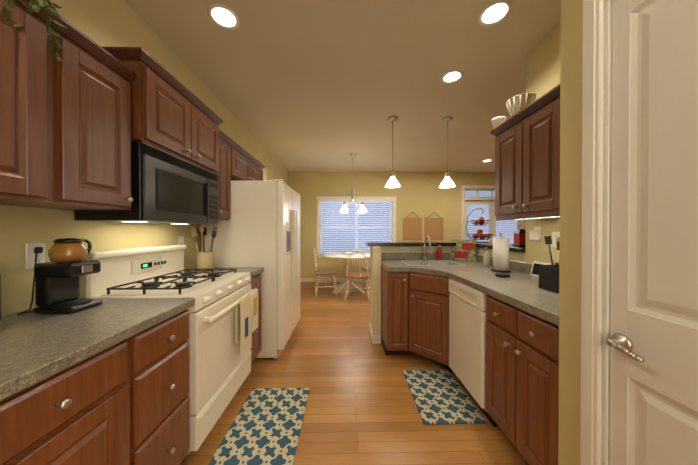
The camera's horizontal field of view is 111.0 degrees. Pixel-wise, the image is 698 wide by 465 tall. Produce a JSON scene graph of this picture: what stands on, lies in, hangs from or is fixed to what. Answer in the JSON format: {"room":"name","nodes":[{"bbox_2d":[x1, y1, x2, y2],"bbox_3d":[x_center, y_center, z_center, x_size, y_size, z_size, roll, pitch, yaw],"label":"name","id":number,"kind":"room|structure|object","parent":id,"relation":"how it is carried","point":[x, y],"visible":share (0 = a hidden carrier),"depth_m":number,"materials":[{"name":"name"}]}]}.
{"room":"dining room and kitchen","nodes":[
{"label":"dining room and kitchen","id":0,"kind":"room"},
{"bbox_2d":[0,0,287,315],"bbox_3d":[-1.512,-0.120,2.213,0.120,2.740,7.740,0,0,-1],"label":"wall","id":1,"kind":"structure","parent":0,"point":[111,23],"depth_m":1.43,"materials":[{"name":"yellow paint"}]},
{"bbox_2d":[0,0,63,207],"bbox_3d":[-1.263,-0.459,0.620,0.322,0.695,0.562,0,0,-1],"label":"upper cabinet","id":2,"kind":"object","parent":1,"relation":"attached to","point":[31,82],"depth_m":0.84,"materials":[{"name":"brown wood"}]},
{"bbox_2d":[2,0,66,62],"bbox_3d":[-1.123,-0.799,0.760,0.351,0.467,0.191,0,0,-1],"label":"ivy plant","id":3,"kind":"object","parent":2,"relation":"on","point":[36,6],"visible":1,"depth_m":0.78,"materials":[{"name":"green plant"}]},
{"bbox_2d":[25,243,44,268],"bbox_3d":[-1.429,0.106,1.096,0.008,0.115,0.070,0,0,-1],"label":"outlet","id":4,"kind":"object","parent":1,"relation":"attached to","point":[30,255],"visible":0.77,"depth_m":1.08,"materials":[{"name":"white plastic"}]},
{"bbox_2d":[34,247,42,252],"bbox_3d":[-1.418,0.080,1.096,0.015,0.027,0.026,0,0,-1],"label":"plug","id":5,"kind":"object","parent":4,"relation":"attached to","point":[38,249],"visible":1,"depth_m":1.09,"materials":[{"name":"black plastic"}]},
{"bbox_2d":[48,20,135,209],"bbox_3d":[-1.270,-0.461,1.071,0.322,0.695,0.340,0,0,-1],"label":"upper cabinet","id":6,"kind":"object","parent":1,"relation":"attached to","point":[81,118],"depth_m":1.06,"materials":[{"name":"brown wood"}]},
{"bbox_2d":[108,48,223,175],"bbox_3d":[-1.254,-0.706,1.622,0.372,0.442,0.756,0,0,-1],"label":"upper cabinet","id":7,"kind":"object","parent":1,"relation":"attached to","point":[170,118],"depth_m":1.44,"materials":[{"name":"brown wood"}]},
{"bbox_2d":[74,141,218,223],"bbox_3d":[-1.246,-0.271,1.625,0.386,0.419,0.748,0,0,-1],"label":"microwave","id":8,"kind":"object","parent":7,"relation":"attached to","point":[167,188],"visible":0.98,"depth_m":1.40,"materials":[{"name":"black plastic"}]},
{"bbox_2d":[178,236,183,244],"bbox_3d":[-1.442,0.091,2.066,0.016,0.115,0.070,0,0,-1],"label":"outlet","id":9,"kind":"object","parent":1,"relation":"attached to","point":[180,240],"visible":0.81,"depth_m":2.06,"materials":[{"name":"white plastic"}]},
{"bbox_2d":[218,136,231,219],"bbox_3d":[-1.287,-0.497,2.154,0.322,0.755,0.298,0,0,-1],"label":"upper cabinet","id":10,"kind":"object","parent":1,"relation":"attached to","point":[224,181],"depth_m":2.22,"materials":[{"name":"brown wood"}]},
{"bbox_2d":[232,140,263,180],"bbox_3d":[-1.297,-0.716,2.760,0.322,0.325,0.908,0,0,-1],"label":"upper cabinet","id":11,"kind":"object","parent":1,"relation":"attached to","point":[245,167],"depth_m":2.61,"materials":[{"name":"brown wood"}]},
{"bbox_2d":[124,0,560,171],"bbox_3d":[1.792,-1.540,2.259,6.730,0.100,7.740,0,0,-1],"label":"ceiling","id":12,"kind":"structure","parent":0,"point":[311,85],"depth_m":2.21,"materials":[{"name":"paint"}]},
{"bbox_2d":[207,4,238,29],"bbox_3d":[-0.864,-1.483,1.656,0.196,0.008,0.196,0,0,-1],"label":"recessed light","id":13,"kind":"object","parent":12,"relation":"in","point":[222,16],"visible":1,"depth_m":1.65,"materials":[{"name":"white glass"}]},
{"bbox_2d":[340,153,366,212],"bbox_3d":[0.079,-0.946,4.605,0.509,1.114,0.509,0,0,-1],"label":"chandelier","id":14,"kind":"object","parent":12,"relation":"hanging from","point":[344,209],"visible":1,"depth_m":4.52,"materials":[{"name":"white glass"}]},
{"bbox_2d":[385,116,399,187],"bbox_3d":[0.573,-1.048,3.142,0.200,0.893,0.200,0,0,-1],"label":"pendant light","id":15,"kind":"object","parent":12,"relation":"hanging from","point":[392,182],"visible":0.98,"depth_m":3.12,"materials":[{"name":"white glass"}]},
{"bbox_2d":[439,116,454,187],"bbox_3d":[1.292,-1.048,3.154,0.200,0.893,0.200,0,0,-1],"label":"pendant light","id":16,"kind":"object","parent":12,"relation":"hanging from","point":[447,182],"visible":1,"depth_m":3.13,"materials":[{"name":"white glass"}]},
{"bbox_2d":[441,70,462,83],"bbox_3d":[0.986,-1.486,2.296,0.196,0.008,0.196,0,0,-1],"label":"recessed light","id":17,"kind":"object","parent":12,"relation":"in","point":[451,76],"visible":1,"depth_m":2.29,"materials":[{"name":"white glass"}]},
{"bbox_2d":[478,0,511,25],"bbox_3d":[0.987,-1.483,1.626,0.196,0.008,0.196,0,0,-1],"label":"recessed light","id":18,"kind":"object","parent":12,"relation":"in","point":[495,12],"visible":1,"depth_m":1.62,"materials":[{"name":"white glass"}]},
{"bbox_2d":[180,282,527,464],"bbox_3d":[1.792,1.300,2.275,6.730,0.100,7.740,0,0,-1],"label":"floor","id":19,"kind":"structure","parent":0,"point":[361,408],"depth_m":1.77,"materials":[{"name":"brown wood"}]},
{"bbox_2d":[0,335,139,464],"bbox_3d":[-1.115,0.822,0.440,0.612,0.875,0.930,0,0,-1],"label":"base cabinet","id":20,"kind":"object","parent":19,"relation":"on","point":[106,382],"depth_m":0.73,"materials":[{"name":"brown wood"}]},
{"bbox_2d":[0,299,194,402],"bbox_3d":[-1.107,0.364,0.611,0.632,0.039,1.276,0,0,-1],"label":"countertop","id":21,"kind":"structure","parent":20,"relation":"on","point":[35,348],"depth_m":0.82,"materials":[{"name":"grey stone"}]},
{"bbox_2d":[0,274,1,320],"bbox_3d":[-1.366,0.216,0.873,0.116,0.252,0.116,0,0,-1],"label":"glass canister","id":22,"kind":"object","parent":21,"relation":"on","point":[0,300],"visible":1,"depth_m":0.91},
{"bbox_2d":[17,238,102,314],"bbox_3d":[-1.292,0.183,1.073,0.256,0.316,0.183,0,0,-1],"label":"coffee maker","id":23,"kind":"object","parent":21,"relation":"on","point":[56,282],"visible":1,"depth_m":1.03,"materials":[{"name":"black plastic"}]},
{"bbox_2d":[140,307,189,464],"bbox_3d":[-1.124,0.819,1.042,0.612,0.875,0.418,0,0,-1],"label":"base cabinet","id":24,"kind":"object","parent":19,"relation":"on","point":[164,348],"depth_m":1.07,"materials":[{"name":"brown wood"}]},
{"bbox_2d":[78,245,257,463],"bbox_3d":[-1.089,0.677,1.633,0.700,1.152,0.750,0,0,-1],"label":"range","id":25,"kind":"object","parent":19,"relation":"on","point":[223,317],"visible":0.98,"depth_m":1.47,"materials":[{"name":"white metal"}]},
{"bbox_2d":[172,271,262,363],"bbox_3d":[-1.143,0.813,2.164,0.612,0.875,0.298,0,0,-1],"label":"base cabinet","id":26,"kind":"object","parent":19,"relation":"on","point":[255,282],"depth_m":2.20,"materials":[{"name":"brown wood"}]},
{"bbox_2d":[184,267,263,274],"bbox_3d":[-1.133,0.356,2.161,0.632,0.039,0.298,0,0,-1],"label":"countertop","id":27,"kind":"structure","parent":26,"relation":"on","point":[252,270],"depth_m":2.18,"materials":[{"name":"grey stone"}]},
{"bbox_2d":[190,225,216,270],"bbox_3d":[-1.294,0.134,2.153,0.217,0.402,0.156,0,0,-1],"label":"utensil crock","id":28,"kind":"object","parent":27,"relation":"on","point":[205,259],"visible":0.96,"depth_m":2.12,"materials":[{"name":"beige ceramic"}]},
{"bbox_2d":[202,179,299,358],"bbox_3d":[-1.015,0.362,2.770,0.833,1.770,0.900,0,0,-1],"label":"refrigerator","id":29,"kind":"object","parent":19,"relation":"on","point":[260,227],"visible":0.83,"depth_m":2.33,"materials":[{"name":"white metal"}]},
{"bbox_2d":[208,388,309,464],"bbox_3d":[-0.533,1.248,1.522,0.455,0.010,0.790,0,0,-1],"label":"rug","id":30,"kind":"object","parent":19,"relation":"on","point":[265,428],"visible":0.97,"depth_m":1.51,"materials":[{"name":"fabric"}]},
{"bbox_2d":[314,248,337,296],"bbox_3d":[-0.479,0.775,4.825,0.462,0.925,0.464,0,0,-11],"label":"dining chair","id":31,"kind":"object","parent":19,"relation":"on","point":[318,273],"visible":1,"depth_m":4.67,"materials":[{"name":"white wood"}]},
{"bbox_2d":[323,252,369,293],"bbox_3d":[-0.009,0.826,5.094,1.100,0.815,1.100,0,0,-1],"label":"dining table","id":32,"kind":"object","parent":19,"relation":"on","point":[341,287],"visible":0.69,"depth_m":4.95,"materials":[{"name":"white wood"}]},
{"bbox_2d":[344,250,369,301],"bbox_3d":[0.180,0.777,4.512,0.464,0.925,0.462,0,0,9],"label":"dining chair","id":33,"kind":"object","parent":19,"relation":"on","point":[350,275],"visible":0.96,"depth_m":4.33,"materials":[{"name":"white wood"}]},
{"bbox_2d":[362,267,369,291],"bbox_3d":[0.543,0.773,5.253,0.462,0.925,0.464,0,0,-11],"label":"dining chair","id":34,"kind":"object","parent":19,"relation":"on","point":[365,272],"visible":0.17,"depth_m":5.36,"materials":[{"name":"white wood"}]},
{"bbox_2d":[381,271,396,351],"bbox_3d":[0.918,0.880,2.648,1.100,0.735,0.577,0,0,-1],"label":"base cabinet","id":35,"kind":"object","parent":19,"relation":"on","point":[385,277],"depth_m":2.57,"materials":[{"name":"brown wood"}]},
{"bbox_2d":[369,246,450,336],"bbox_3d":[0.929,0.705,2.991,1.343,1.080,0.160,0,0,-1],"label":"wall","id":36,"kind":"structure","parent":19,"relation":"on","point":[375,295],"depth_m":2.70,"materials":[{"name":"paint"}]},
{"bbox_2d":[400,247,408,251],"bbox_3d":[0.681,0.209,2.928,0.115,0.070,0.008,0,0,-1],"label":"outlet","id":37,"kind":"object","parent":36,"relation":"attached to","point":[404,249],"visible":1,"depth_m":2.93,"materials":[{"name":"white plastic"}]},
{"bbox_2d":[366,242,456,245],"bbox_3d":[0.984,0.144,3.041,1.520,0.040,0.330,0,0,-1],"label":"countertop","id":38,"kind":"structure","parent":36,"relation":"on","point":[367,243],"depth_m":2.87,"materials":[{"name":"black stone"}]},
{"bbox_2d":[466,208,493,242],"bbox_3d":[1.634,-0.094,3.015,0.327,0.434,0.306,0,0,-1],"label":"fruit basket","id":39,"kind":"object","parent":38,"relation":"on","point":[479,233],"visible":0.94,"depth_m":2.97,"materials":[{"name":"metal"}]},
{"bbox_2d":[381,251,450,258],"bbox_3d":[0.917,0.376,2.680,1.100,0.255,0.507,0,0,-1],"label":"backsplash","id":40,"kind":"structure","parent":36,"relation":"attached to","point":[424,255],"depth_m":2.91,"materials":[{"name":"grey stone"}]},
{"bbox_2d":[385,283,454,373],"bbox_3d":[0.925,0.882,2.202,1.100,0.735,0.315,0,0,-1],"label":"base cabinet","id":41,"kind":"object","parent":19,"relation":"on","point":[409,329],"depth_m":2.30,"materials":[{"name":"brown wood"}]},
{"bbox_2d":[402,370,486,423],"bbox_3d":[0.694,1.246,1.867,0.420,0.010,0.600,0,0,-1],"label":"rug","id":42,"kind":"object","parent":19,"relation":"on","point":[440,397],"visible":1,"depth_m":1.78,"materials":[{"name":"fabric"}]},
{"bbox_2d":[449,278,497,425],"bbox_3d":[1.131,0.816,1.793,0.588,0.872,0.502,0,0,-1],"label":"dishwasher","id":43,"kind":"object","parent":19,"relation":"on","point":[468,319],"visible":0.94,"depth_m":1.69,"materials":[{"name":"white metal"}]},
{"bbox_2d":[486,327,558,464],"bbox_3d":[1.182,0.818,1.265,0.617,0.875,0.548,0,0,-1],"label":"base cabinet","id":44,"kind":"object","parent":19,"relation":"on","point":[522,365],"depth_m":1.19,"materials":[{"name":"brown wood"}]},
{"bbox_2d":[381,259,558,326],"bbox_3d":[0.928,0.357,1.959,1.102,0.039,1.950,0,0,-1],"label":"countertop","id":45,"kind":"structure","parent":44,"relation":"on","point":[517,300],"depth_m":1.80,"materials":[{"name":"grey stone"}]},
{"bbox_2d":[437,245,441,259],"bbox_3d":[1.087,0.241,2.880,0.064,0.180,0.064,0,0,-1],"label":"dish soap bottle","id":46,"kind":"object","parent":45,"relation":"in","point":[439,253],"visible":0.98,"depth_m":2.86,"materials":[{"name":"red plastic"}]},
{"bbox_2d":[451,239,476,261],"bbox_3d":[1.343,0.208,2.817,0.280,0.247,0.051,0,0,44],"label":"board","id":47,"kind":"object","parent":45,"relation":"in","point":[463,250],"visible":0.98,"depth_m":2.81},
{"bbox_2d":[483,247,490,265],"bbox_3d":[1.388,0.239,2.413,0.071,0.190,0.068,0,0,-1],"label":"soap pump","id":48,"kind":"object","parent":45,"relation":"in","point":[486,258],"visible":1,"depth_m":2.39,"materials":[{"name":"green plastic"}]},
{"bbox_2d":[491,232,510,272],"bbox_3d":[1.310,0.167,2.071,0.150,0.337,0.150,0,0,-1],"label":"paper towel roll","id":49,"kind":"object","parent":45,"relation":"in","point":[500,254],"visible":1,"depth_m":2.02,"materials":[{"name":"white paper"}]},
{"bbox_2d":[495,273,509,277],"bbox_3d":[1.164,0.325,1.819,0.080,0.025,0.060,0,0,-1],"label":"sponge","id":50,"kind":"object","parent":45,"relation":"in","point":[502,275],"visible":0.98,"depth_m":1.79,"materials":[{"name":"black"}]},
{"bbox_2d":[530,261,550,276],"bbox_3d":[1.443,0.281,1.814,0.038,0.113,0.150,0,0,-1],"label":"framed picture","id":51,"kind":"object","parent":45,"relation":"in","point":[535,269],"visible":0.62,"depth_m":1.84,"materials":[{"name":"white wood"}]},
{"bbox_2d":[539,235,559,292],"bbox_3d":[1.240,0.179,1.410,0.150,0.322,0.140,0,0,-1],"label":"utensil caddy","id":52,"kind":"object","parent":45,"relation":"in","point":[549,277],"visible":0.48,"depth_m":1.42,"materials":[{"name":"black metal"}]},
{"bbox_2d":[288,172,521,277],"bbox_3d":[1.730,-0.142,6.077,6.490,2.740,0.120,0,0,-1],"label":"wall","id":53,"kind":"structure","parent":0,"point":[423,195],"depth_m":6.00,"materials":[{"name":"yellow paint"}]},
{"bbox_2d":[300,278,369,281],"bbox_3d":[0.653,1.178,5.999,4.332,0.100,0.014,0,0,-1],"label":"baseboard","id":54,"kind":"structure","parent":53,"relation":"attached to","point":[329,279],"depth_m":5.96,"materials":[{"name":"white wood"}]},
{"bbox_2d":[316,196,395,257],"bbox_3d":[0.186,-0.132,6.015,2.030,1.530,0.146,0,0,-1],"label":"window","id":55,"kind":"structure","parent":53,"relation":"in","point":[318,227],"depth_m":6.07,"materials":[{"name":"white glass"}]},
{"bbox_2d":[320,200,392,253],"bbox_3d":[0.186,-0.136,6.004,1.812,1.347,0.055,0,0,-1],"label":"window blinds","id":56,"kind":"object","parent":55,"relation":"attached to","point":[356,210],"visible":0.9,"depth_m":6.00,"materials":[{"name":"white plastic"}]},
{"bbox_2d":[403,211,421,239],"bbox_3d":[1.591,-0.171,6.003,0.470,0.718,0.020,0,0,-1],"label":"board","id":57,"kind":"object","parent":53,"relation":"attached to","point":[412,228],"visible":1,"depth_m":5.99,"materials":[{"name":"wood"}]},
{"bbox_2d":[425,212,442,239],"bbox_3d":[2.131,-0.171,6.011,0.470,0.718,0.020,0,0,-1],"label":"board","id":58,"kind":"object","parent":53,"relation":"attached to","point":[433,228],"visible":0.92,"depth_m":6.00,"materials":[{"name":"wood"}]},
{"bbox_2d":[461,185,525,243],"bbox_3d":[3.640,0.020,6.088,1.640,2.415,0.114,0,0,-1],"label":"window","id":59,"kind":"structure","parent":53,"relation":"in","point":[507,228],"depth_m":6.09,"materials":[{"name":"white glass"}]},
{"bbox_2d":[476,21,560,264],"bbox_3d":[1.542,-0.119,1.952,0.120,2.740,1.928,0,0,-1],"label":"wall","id":60,"kind":"structure","parent":0,"point":[542,66],"depth_m":1.84,"materials":[{"name":"yellow paint"}]},
{"bbox_2d":[475,243,525,252],"bbox_3d":[1.599,0.148,2.440,0.310,0.040,0.840,0,0,-1],"label":"countertop","id":61,"kind":"structure","parent":60,"relation":"on","point":[511,248],"depth_m":2.21,"materials":[{"name":"black stone"}]},
{"bbox_2d":[512,225,525,246],"bbox_3d":[1.598,0.027,2.235,0.096,0.202,0.096,0,0,-1],"label":"lantern","id":62,"kind":"object","parent":61,"relation":"on","point":[519,237],"visible":0.94,"depth_m":2.20,"materials":[{"name":"red glass"}]},
{"bbox_2d":[473,255,532,274],"bbox_3d":[1.469,0.295,1.957,0.020,0.085,1.930,0,0,-1],"label":"backsplash","id":63,"kind":"structure","parent":60,"relation":"attached to","point":[513,265],"depth_m":2.10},
{"bbox_2d":[490,84,559,220],"bbox_3d":[1.300,-0.447,1.451,0.375,0.713,0.932,0,0,-1],"label":"upper cabinet","id":64,"kind":"object","parent":60,"relation":"attached to","point":[527,162],"visible":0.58,"depth_m":1.52,"materials":[{"name":"brown wood"}]},
{"bbox_2d":[491,116,505,128],"bbox_3d":[1.163,-0.845,1.865,0.100,0.075,0.100,0,0,-1],"label":"bowl","id":65,"kind":"object","parent":64,"relation":"on","point":[497,121],"visible":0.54,"depth_m":1.83,"materials":[{"name":"white ceramic"}]},
{"bbox_2d":[506,93,536,117],"bbox_3d":[1.246,-0.884,1.739,0.181,0.155,0.180,0,0,-1],"label":"bowl","id":66,"kind":"object","parent":64,"relation":"on","point":[517,103],"visible":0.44,"depth_m":1.68,"materials":[{"name":"white ceramic"}]},
{"bbox_2d":[529,227,540,240],"bbox_3d":[1.458,0.012,1.883,0.050,0.115,0.070,0,0,-1],"label":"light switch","id":67,"kind":"object","parent":60,"relation":"attached to","point":[535,234],"visible":1,"depth_m":1.86,"materials":[{"name":"white plastic"}]},
{"bbox_2d":[552,232,559,247],"bbox_3d":[1.481,0.053,1.713,0.008,0.115,0.070,0,0,-1],"label":"outlet","id":68,"kind":"object","parent":60,"relation":"attached to","point":[555,235],"visible":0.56,"depth_m":1.73,"materials":[{"name":"white plastic"}]},
{"bbox_2d":[558,0,611,464],"bbox_3d":[1.247,-0.106,-0.254,0.782,2.740,2.475,0,0,-1],"label":"wall","id":69,"kind":"structure","parent":0,"point":[585,211],"depth_m":0.85,"materials":[{"name":"yellow paint"}]},
{"bbox_2d":[606,0,697,464],"bbox_3d":[0.869,0.238,0.400,0.084,2.028,0.801,0,0,-1],"label":"closet door","id":70,"kind":"structure","parent":69,"relation":"in","point":[652,342],"depth_m":0.69,"materials":[{"name":"white wood"}]}
]}

